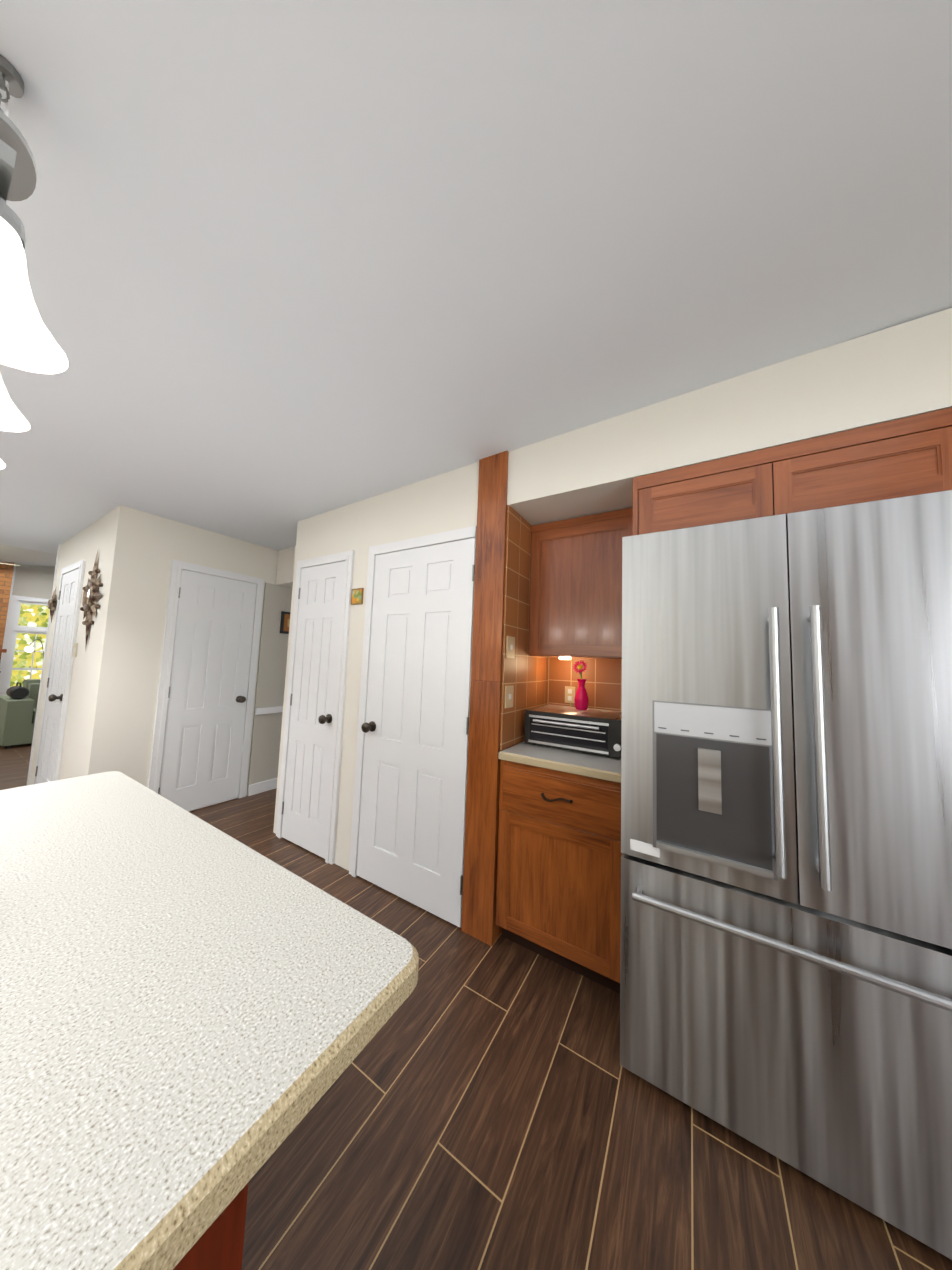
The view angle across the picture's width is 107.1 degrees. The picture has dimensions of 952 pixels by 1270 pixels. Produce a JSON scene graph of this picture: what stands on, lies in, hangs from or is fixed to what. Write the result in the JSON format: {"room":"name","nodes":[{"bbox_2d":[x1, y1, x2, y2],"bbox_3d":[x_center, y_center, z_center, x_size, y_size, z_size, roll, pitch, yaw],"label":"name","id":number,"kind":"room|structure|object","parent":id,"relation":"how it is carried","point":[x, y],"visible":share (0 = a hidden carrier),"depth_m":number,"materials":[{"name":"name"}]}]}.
{"room":"kitchen","nodes":[
{"label":"kitchen","id":0,"kind":"room"},
{"bbox_2d":[0,544,56,565],"bbox_3d":[-6.758,-1.383,5.574,5.200,1.297,6.300,-1,-5,31],"label":"ceiling","id":1,"kind":"structure","parent":0,"point":[16,555],"depth_m":5.92,"materials":[{"name":"white paint"}]},
{"bbox_2d":[12,565,54,598],"bbox_3d":[-8.677,-0.372,6.346,0.100,3.800,6.800,-1,-5,31],"label":"wall","id":2,"kind":"structure","parent":0,"point":[35,581],"depth_m":6.70,"materials":[{"name":"beige paint"}]},
{"bbox_2d":[0,566,15,676],"bbox_3d":[-9.009,0.058,5.677,0.019,2.814,1.710,-1,-5,31],"label":"trim","id":3,"kind":"structure","parent":2,"relation":"attached to","point":[7,619],"depth_m":6.42,"materials":[{"name":"white wood"}]},
{"bbox_2d":[0,595,49,694],"bbox_3d":[-8.363,0.377,6.797,0.135,2.150,0.960,-1,-5,31],"label":"window","id":4,"kind":"structure","parent":2,"relation":"in","point":[28,621],"depth_m":6.63,"materials":[{"name":"white"}]},
{"bbox_2d":[29,505,291,811],"bbox_3d":[-2.603,0.354,4.520,1.865,2.520,3.490,-1,-5,31],"label":"wall","id":5,"kind":"structure","parent":0,"point":[112,705],"depth_m":2.79,"materials":[{"name":"white paint"}]},
{"bbox_2d":[26,544,59,785],"bbox_3d":[-4.292,0.216,3.558,0.020,2.520,0.100,-1,-5,31],"label":"trim","id":6,"kind":"structure","parent":5,"relation":"attached to","point":[34,732],"depth_m":3.50,"materials":[{"name":"white wood"}]},
{"bbox_2d":[48,589,56,622],"bbox_3d":[-4.187,-0.297,3.471,0.252,0.364,0.038,-1,-5,31],"label":"sunburst mirror","id":7,"kind":"object","parent":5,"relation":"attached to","point":[52,603],"visible":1,"depth_m":3.46,"materials":[{"name":"metal"}]},
{"bbox_2d":[49,643,77,656],"bbox_3d":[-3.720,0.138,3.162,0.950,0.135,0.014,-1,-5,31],"label":"light switch","id":8,"kind":"object","parent":5,"relation":"attached to","point":[75,650],"visible":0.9,"depth_m":2.93,"materials":[{"name":"beige plastic"}]},
{"bbox_2d":[80,551,102,650],"bbox_3d":[-3.057,-0.284,2.787,0.576,0.832,0.047,-1,-5,31],"label":"sunburst mirror","id":9,"kind":"object","parent":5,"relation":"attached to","point":[92,595],"visible":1,"depth_m":2.76,"materials":[{"name":"metal"}]},
{"bbox_2d":[148,560,263,810],"bbox_3d":[-2.327,0.460,3.119,0.088,2.111,0.732,-1,-5,31],"label":"door","id":10,"kind":"structure","parent":5,"relation":"attached to","point":[203,725],"depth_m":3.10,"materials":[{"name":"white paint"},{"name":"dark bronze"}]},
{"bbox_2d":[248,706,282,795],"bbox_3d":[-1.726,1.204,4.129,0.024,0.830,1.700,-1,-5,31],"label":"trim","id":11,"kind":"structure","parent":5,"relation":"attached to","point":[261,787],"depth_m":3.50,"materials":[{"name":"white wood"}]},
{"bbox_2d":[280,611,290,633],"bbox_3d":[-1.941,-0.120,3.794,0.027,0.230,0.320,-1,-5,31],"label":"framed picture","id":12,"kind":"object","parent":5,"relation":"attached to","point":[285,623],"visible":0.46,"depth_m":3.69,"materials":[{"name":"black wood"}]},
{"bbox_2d":[276,546,295,587],"bbox_3d":[-1.232,-0.669,4.135,0.895,0.440,1.700,-1,-5,31],"label":"wall","id":13,"kind":"structure","parent":0,"point":[285,566],"depth_m":3.56,"materials":[{"name":"white paint"}]},
{"bbox_2d":[273,462,478,927],"bbox_3d":[-0.591,0.281,2.632,1.745,2.520,0.670,-1,-5,31],"label":"wall","id":14,"kind":"structure","parent":0,"point":[444,502],"depth_m":2.35,"materials":[{"name":"white paint"}]},
{"bbox_2d":[351,588,363,604],"bbox_3d":[-0.820,-0.265,2.425,0.110,0.110,0.011,-1,-5,31],"label":"framed picture","id":15,"kind":"object","parent":14,"relation":"attached to","point":[357,596],"depth_m":2.42,"materials":[{"name":"multicoloured paper"}]},
{"bbox_2d":[349,526,476,926],"bbox_3d":[-0.415,0.449,2.061,0.849,2.111,0.088,-1,-5,31],"label":"door","id":16,"kind":"structure","parent":14,"relation":"attached to","point":[408,819],"depth_m":2.05,"materials":[{"name":"white paint"},{"name":"dark bronze"}]},
{"bbox_2d":[0,743,951,1269],"bbox_3d":[-3.323,1.515,2.897,13.800,0.100,6.800,-1,-5,31],"label":"floor","id":17,"kind":"structure","parent":0,"point":[478,1105],"depth_m":0.97,"materials":[{"name":"brown tile"}]},
{"bbox_2d":[0,562,13,660],"bbox_3d":[-8.675,0.044,5.475,0.799,2.834,1.850,-1,-5,31],"label":"brick fireplace","id":18,"kind":"object","parent":17,"relation":"on","point":[6,572],"visible":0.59,"depth_m":6.22,"materials":[{"name":"orange"}]},
{"bbox_2d":[0,679,39,748],"bbox_3d":[-5.979,1.165,5.783,0.970,0.850,2.200,-1,-5,31],"label":"sofa","id":19,"kind":"object","parent":17,"relation":"on","point":[18,706],"visible":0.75,"depth_m":4.74,"materials":[{"name":"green fabric"}]},
{"bbox_2d":[24,639,43,656],"bbox_3d":[-7.922,0.685,6.556,0.354,1.782,0.710,-1,-5,31],"label":"arc floor lamp","id":20,"kind":"object","parent":17,"relation":"on","point":[29,649],"visible":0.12,"depth_m":6.27,"materials":[{"name":"silver metal"}]},
{"bbox_2d":[33,560,85,784],"bbox_3d":[-3.733,0.406,3.099,0.742,2.111,0.088,-1,-5,31],"label":"door","id":21,"kind":"structure","parent":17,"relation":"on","point":[48,761],"depth_m":3.10,"materials":[{"name":"white paint"},{"name":"dark bronze"}]},
{"bbox_2d":[0,771,418,1269],"bbox_3d":[-0.941,0.902,0.483,1.440,0.922,0.913,-1,-5,31],"label":"kitchen island","id":22,"kind":"object","parent":17,"relation":"on","point":[196,1013],"visible":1,"depth_m":0.42,"materials":[{"name":"white stone"}]},
{"bbox_2d":[276,550,353,864],"bbox_3d":[-1.202,0.457,2.540,0.657,2.111,0.088,-1,-5,31],"label":"door","id":23,"kind":"structure","parent":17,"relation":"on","point":[310,770],"depth_m":2.54,"materials":[{"name":"white paint"},{"name":"dark bronze"}]},
{"bbox_2d":[461,451,523,945],"bbox_3d":[0.225,0.272,2.127,0.175,2.520,0.685,-1,-5,31],"label":"column","id":24,"kind":"structure","parent":17,"relation":"on","point":[480,856],"depth_m":1.82,"materials":[{"name":"brown wood"}]},
{"bbox_2d":[496,741,621,992],"bbox_3d":[0.519,1.062,1.833,0.596,0.922,0.722,-1,-5,31],"label":"base cabinet","id":25,"kind":"object","parent":17,"relation":"on","point":[558,896],"visible":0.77,"depth_m":1.56,"materials":[{"name":"brown wood"}]},
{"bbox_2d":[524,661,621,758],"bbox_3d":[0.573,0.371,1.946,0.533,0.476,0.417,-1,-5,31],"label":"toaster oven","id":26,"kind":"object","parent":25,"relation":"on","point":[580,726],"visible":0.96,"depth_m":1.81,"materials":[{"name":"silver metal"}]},
{"bbox_2d":[571,661,588,710],"bbox_3d":[0.612,0.288,2.057,0.100,0.290,0.081,-1,-5,31],"label":"flower","id":27,"kind":"object","parent":26,"relation":"on","point":[581,700],"depth_m":2.03,"materials":[{"name":"pink ceramic"}]},
{"bbox_2d":[620,490,951,1259],"bbox_3d":[1.130,0.585,1.359,0.935,1.845,0.962,-1,-5,31],"label":"refrigerator","id":28,"kind":"object","parent":17,"relation":"on","point":[786,860],"visible":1,"depth_m":0.99,"materials":[{"name":"silver metal"}]},
{"bbox_2d":[0,0,951,553],"bbox_3d":[-1.005,-1.094,1.748,8.600,0.308,6.800,-1,-5,31],"label":"ceiling","id":29,"kind":"structure","parent":0,"point":[290,264],"depth_m":0.92,"materials":[{"name":"white paint"}]},
{"bbox_2d":[0,54,67,468],"bbox_3d":[-0.946,-0.747,0.666,0.966,0.742,0.156,-1,-5,31],"label":"pendant light","id":30,"kind":"object","parent":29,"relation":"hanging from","point":[28,342],"visible":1,"depth_m":0.48,"materials":[{"name":"white glass"}]},
{"bbox_3d":[1.868,0.291,1.586,3.545,2.520,0.100,-1,-5,31],"label":"wall","id":31,"kind":"structure","parent":0,"visible":0},
{"bbox_2d":[500,505,621,749],"bbox_3d":[0.960,-0.033,1.720,1.506,1.280,0.666,-1,-5,31],"label":"tiled wall","id":32,"kind":"structure","parent":31,"relation":"attached to","point":[536,681],"depth_m":2.05,"materials":[{"name":"orange tile"}]},
{"bbox_2d":[505,685,513,707],"bbox_3d":[0.169,0.321,1.834,0.012,0.113,0.098,-1,-5,31],"label":"light switch","id":33,"kind":"object","parent":32,"relation":"attached to","point":[509,690],"depth_m":1.84,"materials":[{"name":"beige plastic"}]},
{"bbox_2d":[506,636,514,657],"bbox_3d":[0.177,0.064,1.853,0.012,0.111,0.101,-1,-5,31],"label":"light switch","id":34,"kind":"object","parent":32,"relation":"attached to","point":[510,653],"depth_m":1.86,"materials":[{"name":"beige plastic"}]},
{"bbox_2d":[528,508,632,659],"bbox_3d":[0.665,-0.249,2.089,0.602,0.795,0.360,-1,-5,31],"label":"upper cabinet","id":35,"kind":"object","parent":32,"relation":"attached to","point":[576,590],"visible":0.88,"depth_m":1.96,"materials":[{"name":"brown wood"}]},
{"bbox_2d":[565,686,574,702],"bbox_3d":[0.606,0.386,2.270,0.065,0.105,0.008,-1,-5,31],"label":"outlet","id":36,"kind":"object","parent":31,"relation":"attached to","point":[569,694],"visible":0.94,"depth_m":2.27,"materials":[{"name":"beige plastic"}]},
{"bbox_2d":[633,408,951,535],"bbox_3d":[1.256,-0.522,1.581,0.932,0.295,0.658,-1,-5,31],"label":"upper cabinet","id":37,"kind":"object","parent":31,"relation":"attached to","point":[906,456],"visible":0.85,"depth_m":1.25,"materials":[{"name":"brown wood"}]},
{"bbox_2d":[507,308,951,525],"bbox_3d":[1.784,-0.838,1.299,3.370,0.320,0.670,-1,-5,31],"label":"soffit","id":38,"kind":"structure","parent":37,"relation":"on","point":[901,371],"depth_m":1.36,"materials":[{"name":"white paint"}]}
]}

